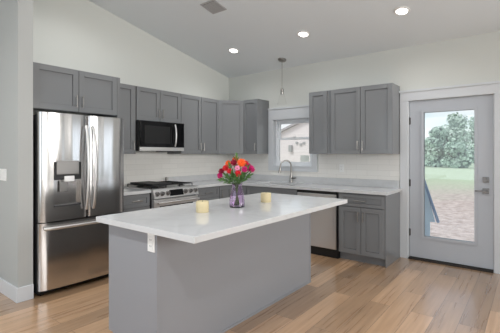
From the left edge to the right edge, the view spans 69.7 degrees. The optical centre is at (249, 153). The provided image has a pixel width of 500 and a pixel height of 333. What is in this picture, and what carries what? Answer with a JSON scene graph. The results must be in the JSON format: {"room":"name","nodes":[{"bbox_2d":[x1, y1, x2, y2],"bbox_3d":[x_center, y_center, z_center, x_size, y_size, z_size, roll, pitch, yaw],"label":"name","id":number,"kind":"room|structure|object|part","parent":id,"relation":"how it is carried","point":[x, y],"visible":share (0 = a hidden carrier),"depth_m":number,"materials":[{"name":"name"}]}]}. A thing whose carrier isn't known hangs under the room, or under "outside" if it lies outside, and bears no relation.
{"room":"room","nodes":[
{"label":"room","id":0,"kind":"room"},
{"bbox_2d":[0,0,32,287],"bbox_3d":[-2.376,-0.399,3.575,0.700,3.539,0.128,0,0,38],"label":"wall partition","id":1,"kind":"structure","parent":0,"point":[16,16],"depth_m":3.39,"materials":[{"name":"grey paint"}]},
{"bbox_2d":[0,169,6,180],"bbox_3d":[-2.430,0.206,3.530,0.165,0.116,0.010,0,0,38],"label":"light switch","id":2,"kind":"object","parent":1,"relation":"attached to","point":[3,172],"visible":1,"depth_m":3.52,"materials":[{"name":"white plastic"}]},
{"bbox_2d":[0,278,33,302],"bbox_3d":[-2.375,1.303,3.565,0.715,0.135,0.143,0,0,38],"label":"baseboard","id":3,"kind":"structure","parent":1,"relation":"attached to","point":[24,293],"depth_m":3.37,"materials":[{"name":"white paint"}]},
{"bbox_2d":[33,0,228,151],"bbox_3d":[-2.675,-0.493,3.874,0.140,3.728,7.200,0,0,38],"label":"wall","id":4,"kind":"structure","parent":0,"point":[82,35],"depth_m":4.80,"materials":[{"name":"white paint"}]},
{"bbox_2d":[33,62,116,116],"bbox_3d":[-2.058,-0.672,4.021,0.646,0.451,0.904,0,0,38],"label":"upper cabinet","id":5,"kind":"object","parent":4,"relation":"attached to","point":[56,89],"visible":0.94,"depth_m":3.81,"materials":[{"name":"grey paint"}]},
{"bbox_3d":[-1.981,-0.672,3.673,0.020,0.445,0.446,0,0,38],"label":"door","id":6,"kind":"part","parent":5,"relation":"part of","materials":[{"name":"grey paint"}]},
{"bbox_3d":[-1.701,-0.672,4.029,0.020,0.445,0.446,0,0,38],"label":"door","id":7,"kind":"part","parent":5,"relation":"part of","materials":[{"name":"grey paint"}]},
{"bbox_2d":[120,83,135,153],"bbox_3d":[-1.735,-0.448,4.658,0.366,0.898,0.404,0,0,38],"label":"upper cabinet","id":8,"kind":"object","parent":4,"relation":"attached to","point":[127,92],"visible":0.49,"depth_m":4.65,"materials":[{"name":"grey paint"}]},
{"bbox_2d":[136,86,180,122],"bbox_3d":[-1.373,-0.672,5.119,0.366,0.451,0.761,0,0,38],"label":"upper cabinet","id":9,"kind":"object","parent":4,"relation":"attached to","point":[151,104],"visible":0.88,"depth_m":4.99,"materials":[{"name":"grey paint"}]},
{"bbox_3d":[-1.384,-0.672,4.885,0.020,0.445,0.375,0,0,38],"label":"door","id":10,"kind":"part","parent":9,"relation":"part of","materials":[{"name":"grey paint"}]},
{"bbox_2d":[136,120,183,151],"bbox_3d":[-1.338,-0.235,5.091,0.454,0.416,0.758,0,0,38],"label":"microwave","id":11,"kind":"object","parent":9,"relation":"attached to","point":[156,136],"visible":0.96,"depth_m":4.93,"materials":[{"name":"grey metal"}]},
{"bbox_3d":[-1.262,-0.267,4.930,0.024,0.351,0.598,0,0,38],"label":"door","id":12,"kind":"part","parent":11,"relation":"part of","materials":[{"name":"black glass"}]},
{"bbox_3d":[-1.213,-0.064,4.992,0.024,0.050,0.758,0,0,38],"label":"trim","id":13,"kind":"part","parent":11,"relation":"part of","materials":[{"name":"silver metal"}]},
{"bbox_3d":[-1.058,-0.259,5.118,0.047,0.318,0.023,0,0,38],"label":"handle","id":14,"kind":"part","parent":11,"relation":"part of","materials":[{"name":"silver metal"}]},
{"bbox_3d":[-1.027,-0.267,5.229,0.024,0.351,0.157,0,0,38],"label":"control panel","id":15,"kind":"part","parent":11,"relation":"part of","materials":[{"name":"black glass"}]},
{"bbox_3d":[-1.149,-0.672,5.184,0.020,0.445,0.375,0,0,38],"label":"door","id":16,"kind":"part","parent":9,"relation":"part of","materials":[{"name":"grey paint"}]},
{"bbox_2d":[167,94,218,153],"bbox_3d":[-0.880,-0.448,5.746,0.366,0.898,0.829,0,0,38],"label":"upper cabinet","id":17,"kind":"object","parent":4,"relation":"attached to","point":[199,115],"visible":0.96,"depth_m":5.62,"materials":[{"name":"grey paint"}]},
{"bbox_3d":[-0.901,-0.448,5.499,0.020,0.892,0.409,0,0,38],"label":"door","id":18,"kind":"part","parent":17,"relation":"part of","materials":[{"name":"grey paint"}]},
{"bbox_3d":[-0.645,-0.448,5.825,0.020,0.892,0.409,0,0,38],"label":"door","id":19,"kind":"part","parent":17,"relation":"part of","materials":[{"name":"grey paint"}]},
{"bbox_2d":[219,100,242,153],"bbox_3d":[-0.343,-0.448,6.228,0.613,0.898,0.614,0,0,38],"label":"upper cabinet","id":20,"kind":"object","parent":4,"relation":"attached to","point":[230,111],"visible":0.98,"depth_m":6.01,"materials":[{"name":"grey paint"}]},
{"bbox_2d":[124,152,399,187],"bbox_3d":[-0.004,0.221,4.699,3.040,0.500,2.600,0,0,38],"label":"backsplash","id":21,"kind":"structure","parent":4,"relation":"attached to","point":[140,166],"depth_m":5.37,"materials":[{"name":"tile"}]},
{"bbox_2d":[339,164,343,171],"bbox_3d":[1.347,0.211,5.274,0.072,0.116,0.010,0,0,38],"label":"wall outlet","id":22,"kind":"object","parent":21,"relation":"attached to","point":[341,166],"visible":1,"depth_m":5.27,"materials":[{"name":"white plastic"}]},
{"bbox_2d":[0,254,499,332],"bbox_3d":[0.367,1.431,1.482,7.880,0.120,7.480,0,0,38],"label":"floor","id":23,"kind":"structure","parent":0,"point":[342,295],"depth_m":3.24,"materials":[{"name":"brown wood"}]},
{"bbox_2d":[33,111,123,295],"bbox_3d":[-1.960,0.483,3.942,0.841,1.774,0.906,0,0,38],"label":"refrigerator","id":24,"kind":"object","parent":23,"relation":"on","point":[78,160],"visible":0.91,"depth_m":3.62,"materials":[{"name":"grey metal"}]},
{"bbox_3d":[-1.860,0.128,3.586,0.082,1.055,0.470,0,0,38],"label":"door","id":25,"kind":"part","parent":24,"relation":"part of","materials":[{"name":"silver metal"}]},
{"bbox_3d":[-1.839,0.169,3.598,0.052,0.173,0.266,0,0,38],"label":"dispenser trim","id":26,"kind":"part","parent":24,"relation":"part of","materials":[{"name":"black plastic"}]},
{"bbox_3d":[-1.820,0.137,3.583,0.024,0.137,0.220,0,0,38],"label":"control panel","id":27,"kind":"part","parent":24,"relation":"part of","materials":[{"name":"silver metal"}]},
{"bbox_3d":[-1.670,0.716,3.713,0.058,0.028,0.858,0,0,38],"label":"handle","id":28,"kind":"part","parent":24,"relation":"part of","materials":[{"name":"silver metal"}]},
{"bbox_3d":[-1.726,0.989,3.757,0.082,0.643,0.906,0,0,38],"label":"freezer drawer","id":29,"kind":"part","parent":24,"relation":"part of","materials":[{"name":"silver metal"}]},
{"bbox_3d":[-1.669,0.141,3.689,0.071,0.867,0.028,0,0,38],"label":"handle","id":30,"kind":"part","parent":24,"relation":"part of","materials":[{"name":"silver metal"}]},
{"bbox_3d":[-1.622,0.141,3.748,0.071,0.867,0.028,0,0,38],"label":"handle","id":31,"kind":"part","parent":24,"relation":"part of","materials":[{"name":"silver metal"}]},
{"bbox_3d":[-1.579,0.128,3.943,0.082,1.055,0.432,0,0,38],"label":"door","id":32,"kind":"part","parent":24,"relation":"part of","materials":[{"name":"silver metal"}]},
{"bbox_2d":[110,77,119,117],"bbox_3d":[-1.782,0.237,4.411,0.600,2.268,0.038,0,0,38],"label":"end panel","id":33,"kind":"object","parent":23,"relation":"on","point":[118,79],"visible":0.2,"depth_m":4.22,"materials":[{"name":"grey paint"}]},
{"bbox_2d":[123,193,149,212],"bbox_3d":[-1.621,0.933,4.569,0.656,0.876,0.404,0,0,38],"label":"base cabinet","id":34,"kind":"object","parent":23,"relation":"on","point":[136,202],"visible":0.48,"depth_m":4.40,"materials":[{"name":"grey paint"}]},
{"bbox_3d":[-1.400,0.964,4.395,0.020,0.603,0.399,0,0,38],"label":"door","id":35,"kind":"part","parent":34,"relation":"part of","materials":[{"name":"grey paint"}]},
{"bbox_2d":[124,187,150,195],"bbox_3d":[-1.622,0.426,4.569,0.639,0.136,0.405,0,0,38],"label":"countertop","id":36,"kind":"structure","parent":34,"relation":"on","point":[127,191],"depth_m":4.46,"materials":[{"name":"white stone"}]},
{"bbox_2d":[125,181,199,208],"bbox_3d":[-1.211,0.891,4.994,0.738,0.960,0.758,0,0,38],"label":"gas range","id":37,"kind":"object","parent":23,"relation":"on","point":[176,193],"visible":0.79,"depth_m":4.77,"materials":[{"name":"grey metal"}]},
{"bbox_2d":[130,181,171,185],"bbox_3d":[-1.351,0.401,4.887,0.510,0.018,0.310,0,0,38],"label":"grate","id":38,"kind":"object","parent":37,"relation":"on","point":[152,183],"visible":1,"depth_m":4.82,"materials":[{"name":"black metal"}]},
{"bbox_2d":[125,184,191,190],"bbox_3d":[-1.247,0.460,5.022,0.625,0.022,0.758,0,0,38],"label":"cooktop","id":39,"kind":"object","parent":37,"relation":"in","point":[166,187],"depth_m":4.80,"materials":[{"name":"black metal"}]},
{"bbox_3d":[-0.994,0.883,4.823,0.050,0.595,0.750,0,0,38],"label":"oven door","id":40,"kind":"part","parent":37,"relation":"part of","materials":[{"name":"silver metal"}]},
{"bbox_3d":[-0.988,0.515,4.818,0.065,0.132,0.758,0,0,38],"label":"control panel","id":41,"kind":"part","parent":37,"relation":"part of","materials":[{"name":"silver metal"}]},
{"bbox_3d":[-0.948,0.626,4.787,0.070,0.026,0.698,0,0,38],"label":"handle","id":42,"kind":"part","parent":37,"relation":"part of","materials":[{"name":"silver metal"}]},
{"bbox_2d":[195,186,218,200],"bbox_3d":[-0.862,0.933,5.534,0.656,0.876,0.511,0,0,38],"label":"base cabinet","id":43,"kind":"object","parent":23,"relation":"on","point":[206,193],"visible":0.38,"depth_m":5.37,"materials":[{"name":"grey paint"}]},
{"bbox_3d":[-0.636,0.964,5.367,0.020,0.603,0.489,0,0,38],"label":"door","id":44,"kind":"part","parent":43,"relation":"part of","materials":[{"name":"grey paint"}]},
{"bbox_2d":[109,213,310,332],"bbox_3d":[-0.212,0.933,3.241,0.628,0.876,2.001,0,0,38],"label":"base cabinet","id":45,"kind":"object","parent":23,"relation":"on","point":[215,285],"visible":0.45,"depth_m":2.61,"materials":[{"name":"grey paint"}]},
{"bbox_3d":[-0.805,0.933,2.448,0.562,0.876,0.012,0,0,38],"label":"panel","id":46,"kind":"part","parent":45,"relation":"part of","materials":[{"name":"grey paint"}]},
{"bbox_2d":[148,233,154,252],"bbox_3d":[-0.634,0.571,2.299,0.072,0.116,0.010,0,0,38],"label":"wall outlet","id":47,"kind":"object","parent":45,"relation":"attached to","point":[151,238],"visible":0.91,"depth_m":2.29,"materials":[{"name":"white plastic"}]},
{"bbox_2d":[149,236,151,248],"bbox_3d":[-0.636,0.571,2.297,0.034,0.080,0.003,0,0,38],"label":"receptacle","id":48,"kind":"object","parent":47,"relation":"attached to","point":[150,237],"depth_m":2.30,"materials":[{"name":"white plastic"}]},
{"bbox_2d":[96,193,346,243],"bbox_3d":[-0.072,0.476,3.107,1.040,0.038,2.077,0,0,38],"label":"countertop","id":49,"kind":"structure","parent":45,"relation":"on","point":[181,222],"depth_m":2.65,"materials":[{"name":"white stone"}]},
{"bbox_2d":[196,200,208,212],"bbox_3d":[-0.373,0.411,2.814,0.100,0.092,0.100,0,0,38],"label":"pillar candle","id":50,"kind":"object","parent":49,"relation":"on","point":[202,206],"visible":1,"depth_m":2.77,"materials":[{"name":"beige wax"}]},
{"bbox_2d":[229,183,244,207],"bbox_3d":[-0.112,0.354,3.079,0.132,0.205,0.132,0,0,38],"label":"glass vase","id":51,"kind":"object","parent":49,"relation":"on","point":[236,200],"visible":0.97,"depth_m":3.03,"materials":[{"name":"purple glass"}]},
{"bbox_2d":[217,177,230,183],"bbox_3d":[-0.187,0.316,3.047,0.204,0.243,0.051,0,0,-12],"label":"stem","id":52,"kind":"object","parent":51,"relation":"in","point":[225,180],"visible":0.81,"depth_m":3.04,"materials":[{"name":"green plant"}]},
{"bbox_2d":[223,173,233,182],"bbox_3d":[-0.160,0.295,3.038,0.159,0.285,0.055,0,0,-30],"label":"stem","id":53,"kind":"object","parent":51,"relation":"in","point":[226,174],"visible":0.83,"depth_m":3.03,"materials":[{"name":"green plant"}]},
{"bbox_2d":[229,166,235,183],"bbox_3d":[-0.143,0.269,3.037,0.055,0.336,0.136,0,0,26],"label":"stem","id":54,"kind":"object","parent":51,"relation":"in","point":[231,173],"visible":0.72,"depth_m":3.01,"materials":[{"name":"green plant"}]},
{"bbox_2d":[230,159,236,183],"bbox_3d":[-0.129,0.241,3.052,0.070,0.391,0.043,0,0,-26],"label":"flower","id":55,"kind":"object","parent":51,"relation":"in","point":[233,162],"visible":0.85,"depth_m":3.04,"materials":[{"name":"red plant"}]},
{"bbox_2d":[234,173,239,182],"bbox_3d":[-0.114,0.297,3.012,0.054,0.280,0.172,0,0,-4],"label":"stem","id":56,"kind":"object","parent":51,"relation":"in","point":[235,177],"visible":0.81,"depth_m":2.98,"materials":[{"name":"green plant"}]},
{"bbox_2d":[234,170,240,182],"bbox_3d":[-0.115,0.287,3.023,0.054,0.301,0.139,0,0,-19],"label":"flower","id":57,"kind":"object","parent":51,"relation":"in","point":[237,172],"visible":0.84,"depth_m":2.97,"materials":[{"name":"red plant"}]},
{"bbox_2d":[237,159,245,183],"bbox_3d":[-0.087,0.239,3.040,0.103,0.397,0.057,0,0,28],"label":"flower","id":58,"kind":"object","parent":51,"relation":"in","point":[241,162],"visible":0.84,"depth_m":3.03,"materials":[{"name":"orange plant"}]},
{"bbox_2d":[238,172,245,183],"bbox_3d":[-0.083,0.291,3.032,0.056,0.293,0.148,0,0,-27],"label":"stem","id":59,"kind":"object","parent":51,"relation":"in","point":[242,177],"visible":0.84,"depth_m":3.00,"materials":[{"name":"green plant"}]},
{"bbox_2d":[241,171,252,182],"bbox_3d":[-0.052,0.286,3.058,0.166,0.302,0.053,0,0,23],"label":"stem","id":60,"kind":"object","parent":51,"relation":"in","point":[249,174],"visible":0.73,"depth_m":3.04,"materials":[{"name":"green plant"}]},
{"bbox_2d":[248,165,254,172],"bbox_3d":[-0.048,0.267,3.048,0.181,0.341,0.049,0,0,9],"label":"flower","id":61,"kind":"object","parent":51,"relation":"in","point":[251,168],"visible":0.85,"depth_m":3.04,"materials":[{"name":"pink plant"}]},
{"bbox_2d":[261,192,270,202],"bbox_3d":[0.151,0.411,3.407,0.100,0.092,0.100,0,0,38],"label":"pillar candle","id":62,"kind":"object","parent":49,"relation":"on","point":[265,196],"visible":1,"depth_m":3.36,"materials":[{"name":"beige wax"}]},
{"bbox_3d":[0.032,1.362,3.050,0.009,0.018,1.993,0,0,38],"label":"shoe moulding","id":63,"kind":"part","parent":45,"relation":"part of","materials":[{"name":"grey paint"}]},
{"bbox_2d":[218,185,246,198],"bbox_3d":[-0.318,0.933,6.017,0.915,0.876,0.915,0,0,38],"label":"base cabinet","id":64,"kind":"object","parent":23,"relation":"on","point":[224,191],"visible":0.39,"depth_m":5.65,"materials":[{"name":"grey paint"}]},
{"bbox_3d":[-0.388,0.885,5.682,0.020,0.761,0.287,0,0,38],"label":"door","id":65,"kind":"part","parent":64,"relation":"part of","materials":[{"name":"grey paint"}]},
{"bbox_3d":[-0.168,0.885,5.707,0.285,0.761,0.020,0,0,38],"label":"door","id":66,"kind":"part","parent":64,"relation":"part of","materials":[{"name":"grey paint"}]},
{"bbox_2d":[168,173,401,194],"bbox_3d":[0.373,0.426,5.141,3.067,0.136,1.421,0,0,38],"label":"countertop","id":67,"kind":"structure","parent":64,"relation":"on","point":[346,185],"depth_m":5.33,"materials":[{"name":"white stone"}]},
{"bbox_2d":[278,160,295,182],"bbox_3d":[0.589,0.277,5.707,0.286,0.360,0.102,0,0,1],"label":"faucet","id":68,"kind":"object","parent":67,"relation":"on","point":[279,171],"visible":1,"depth_m":5.71,"materials":[{"name":"silver metal"}]},
{"bbox_3d":[0.566,0.227,5.705,0.203,0.260,0.023,0,0,-15],"label":"spout","id":69,"kind":"part","parent":68,"relation":"part of","materials":[{"name":"silver metal"}]},
{"bbox_2d":[247,186,296,194],"bbox_3d":[0.481,0.933,5.553,0.909,0.876,0.656,0,0,38],"label":"base cabinet","id":70,"kind":"object","parent":23,"relation":"on","point":[250,189],"visible":0.15,"depth_m":5.34,"materials":[{"name":"grey paint"}]},
{"bbox_2d":[297,189,339,258],"bbox_3d":[1.078,0.935,5.079,0.602,0.872,0.606,0,0,38],"label":"dishwasher","id":71,"kind":"object","parent":23,"relation":"on","point":[325,222],"visible":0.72,"depth_m":4.76,"materials":[{"name":"silver metal"}]},
{"bbox_2d":[339,192,399,267],"bbox_3d":[1.560,0.933,4.704,0.608,0.876,0.656,0,0,38],"label":"base cabinet","id":72,"kind":"object","parent":23,"relation":"on","point":[369,224],"visible":0.94,"depth_m":4.47,"materials":[{"name":"grey paint"}]},
{"bbox_3d":[1.275,0.971,4.572,0.283,0.590,0.020,0,0,38],"label":"door","id":73,"kind":"part","parent":72,"relation":"part of","materials":[{"name":"grey paint"}]},
{"bbox_3d":[1.387,0.590,4.483,0.570,0.151,0.020,0,0,38],"label":"drawer","id":74,"kind":"part","parent":72,"relation":"part of","materials":[{"name":"grey paint"}]},
{"bbox_3d":[1.501,0.971,4.393,0.281,0.590,0.020,0,0,38],"label":"door","id":75,"kind":"part","parent":72,"relation":"part of","materials":[{"name":"grey paint"}]},
{"bbox_3d":[1.814,0.933,4.540,0.006,0.876,0.601,0,0,38],"label":"panel","id":76,"kind":"part","parent":72,"relation":"part of","materials":[{"name":"grey paint"}]},
{"bbox_2d":[89,0,499,77],"bbox_3d":[0.367,-1.932,1.482,8.200,1.132,7.600,0,0,38],"label":"ceiling","id":77,"kind":"structure","parent":0,"point":[263,32],"depth_m":4.56,"materials":[{"name":"white paint"}]},
{"bbox_2d":[200,0,226,13],"bbox_3d":[-0.442,-1.777,4.343,0.230,0.054,0.227,0,0,38],"label":"ceiling vent","id":78,"kind":"object","parent":77,"relation":"in","point":[212,6],"visible":1,"depth_m":4.34,"materials":[{"name":"silver metal"}]},
{"bbox_2d":[228,48,238,52],"bbox_3d":[-0.251,-1.574,5.473,0.171,0.039,0.168,0,0,44],"label":"recessed light","id":79,"kind":"object","parent":77,"relation":"in","point":[232,50],"visible":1,"depth_m":5.46,"materials":[{"name":"white plastic"}]},
{"bbox_2d":[278,57,286,103],"bbox_3d":[0.498,-1.129,5.577,0.144,0.725,0.144,0,0,38],"label":"pendant light","id":80,"kind":"object","parent":77,"relation":"hanging from","point":[281,59],"visible":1,"depth_m":5.55,"materials":[{"name":"silver metal"}]},
{"bbox_2d":[297,31,309,36],"bbox_3d":[0.703,-1.574,4.722,0.171,0.039,0.168,0,0,44],"label":"recessed light","id":81,"kind":"object","parent":77,"relation":"in","point":[300,33],"visible":1,"depth_m":4.71,"materials":[{"name":"white plastic"}]},
{"bbox_2d":[394,6,409,14],"bbox_3d":[1.675,-1.574,3.957,0.171,0.039,0.168,0,0,44],"label":"recessed light","id":82,"kind":"object","parent":77,"relation":"in","point":[402,10],"visible":1,"depth_m":3.95,"materials":[{"name":"white plastic"}]},
{"bbox_2d":[229,31,499,171],"bbox_3d":[2.635,-0.028,4.366,7.880,2.797,0.140,0,0,38],"label":"wall","id":83,"kind":"structure","parent":0,"point":[475,58],"depth_m":4.86,"materials":[{"name":"white paint"}]},
{"bbox_2d":[243,99,268,153],"bbox_3d":[0.088,-0.448,6.046,0.307,0.898,0.366,0,0,38],"label":"upper cabinet","id":84,"kind":"object","parent":83,"relation":"attached to","point":[255,111],"visible":1,"depth_m":5.95,"materials":[{"name":"grey paint"}]},
{"bbox_3d":[0.004,-0.448,5.940,0.302,0.892,0.020,0,0,38],"label":"door","id":85,"kind":"part","parent":84,"relation":"part of","materials":[{"name":"grey paint"}]},
{"bbox_2d":[268,105,317,171],"bbox_3d":[0.714,-0.241,5.854,0.950,1.044,0.176,0,0,38],"label":"trim","id":86,"kind":"structure","parent":83,"relation":"attached to","point":[292,112],"depth_m":5.90,"materials":[{"name":"white paint"}]},
{"bbox_2d":[276,118,311,165],"bbox_3d":[0.740,-0.181,5.886,0.716,0.760,0.085,0,0,38],"label":"window","id":87,"kind":"structure","parent":83,"relation":"in","point":[304,159],"depth_m":5.91,"materials":[{"name":"white plastic"}]},
{"bbox_3d":[0.751,-0.381,5.902,0.656,0.300,0.028,0,0,38],"label":"sash","id":88,"kind":"part","parent":87,"relation":"part of","materials":[{"name":"white plastic"}]},
{"bbox_3d":[0.731,-0.050,5.876,0.656,0.438,0.028,0,0,38],"label":"sash","id":89,"kind":"part","parent":87,"relation":"part of","materials":[{"name":"clear glass"}]},
{"bbox_2d":[309,90,329,153],"bbox_3d":[1.091,-0.448,5.282,0.324,0.898,0.329,0,0,38],"label":"upper cabinet","id":90,"kind":"object","parent":83,"relation":"attached to","point":[319,102],"visible":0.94,"depth_m":5.16,"materials":[{"name":"grey paint"}]},
{"bbox_2d":[330,83,399,153],"bbox_3d":[1.546,-0.448,4.900,0.859,0.898,0.366,0,0,38],"label":"upper cabinet","id":91,"kind":"object","parent":83,"relation":"attached to","point":[363,119],"visible":1,"depth_m":4.74,"materials":[{"name":"grey paint"}]},
{"bbox_3d":[1.306,-0.448,4.916,0.421,0.892,0.020,0,0,38],"label":"door","id":92,"kind":"part","parent":91,"relation":"part of","materials":[{"name":"grey paint"}]},
{"bbox_3d":[1.637,-0.448,4.655,0.409,0.892,0.020,0,0,38],"label":"door","id":93,"kind":"part","parent":91,"relation":"part of","materials":[{"name":"grey paint"}]},
{"bbox_2d":[399,81,499,273],"bbox_3d":[2.487,0.271,4.460,1.190,2.200,0.176,0,0,38],"label":"trim","id":94,"kind":"structure","parent":83,"relation":"attached to","point":[485,88],"depth_m":4.51,"materials":[{"name":"white paint"}]},
{"bbox_2d":[409,95,493,269],"bbox_3d":[2.451,0.332,4.435,0.921,2.033,0.119,0,0,38],"label":"door","id":95,"kind":"structure","parent":83,"relation":"in","point":[479,253],"depth_m":4.32,"materials":[{"name":"grey paint"}]},
{"bbox_3d":[2.465,0.265,4.455,0.613,1.646,0.069,0,0,38],"label":"lite frame","id":96,"kind":"part","parent":95,"relation":"part of","materials":[{"name":"grey paint"}]},
{"bbox_3d":[2.711,0.436,4.194,0.136,0.065,0.062,0,0,38],"label":"handle","id":97,"kind":"part","parent":95,"relation":"part of","materials":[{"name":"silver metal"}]},
{"bbox_2d":[408,256,493,272],"bbox_3d":[2.483,1.360,4.467,0.921,0.022,0.170,0,0,38],"label":"threshold","id":98,"kind":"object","parent":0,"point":[409,257],"depth_m":4.37,"materials":[{"name":"brown metal"}]},
{"label":"outside","id":99,"kind":"structure","parent":0,"visible":0},
{"bbox_2d":[425,163,473,241],"bbox_3d":[36.743,1.641,53.875,140.000,0.100,119.860,0,0,38],"label":"ground","id":100,"kind":"structure","parent":99,"point":[451,190],"depth_m":12.21,"materials":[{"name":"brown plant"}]},
{"bbox_2d":[280,123,309,161],"bbox_3d":[5.384,-0.431,25.653,9.800,4.043,5.400,0,0,38],"label":"house","id":101,"kind":"structure","parent":100,"relation":"on","point":[290,150],"depth_m":24.33,"materials":[{"name":"white paint"}]},
{"bbox_2d":[425,180,439,235],"bbox_3d":[2.922,0.869,5.870,0.411,1.456,0.481,0,0,38],"label":"board","id":102,"kind":"object","parent":100,"relation":"on","point":[429,217],"visible":0.35,"depth_m":5.66,"materials":[{"name":"blue"}]},
{"bbox_3d":[2.772,0.866,5.716,0.325,1.450,0.030,0,0,38],"label":"panel","id":103,"kind":"part","parent":102,"relation":"part of","materials":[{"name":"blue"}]},
{"bbox_2d":[425,126,449,166],"bbox_3d":[22.442,-0.867,42.976,3.167,4.950,2.714,0,0,8],"label":"tree","id":104,"kind":"object","parent":100,"relation":"on","point":[437,134],"visible":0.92,"depth_m":42.46,"materials":[{"name":"green plant"}]},
{"bbox_2d":[440,112,470,145],"bbox_3d":[28.240,-2.082,50.248,5.287,7.432,4.508,0,0,-40],"label":"tree","id":105,"kind":"object","parent":100,"relation":"on","point":[456,123],"visible":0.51,"depth_m":49.32,"materials":[{"name":"green plant"}]},
{"bbox_2d":[439,142,473,167],"bbox_3d":[23.518,0.138,40.026,3.845,3.008,3.201,0,0,9],"label":"tree","id":106,"kind":"object","parent":100,"relation":"on","point":[460,156],"visible":0.98,"depth_m":39.32,"materials":[{"name":"green plant"}]},
{"bbox_2d":[464,116,473,151],"bbox_3d":[38.772,-2.457,61.799,4.788,8.211,6.138,0,0,42],"label":"tree","id":107,"kind":"object","parent":100,"relation":"on","point":[470,132],"visible":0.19,"depth_m":61.70,"materials":[{"name":"green plant"}]}
]}

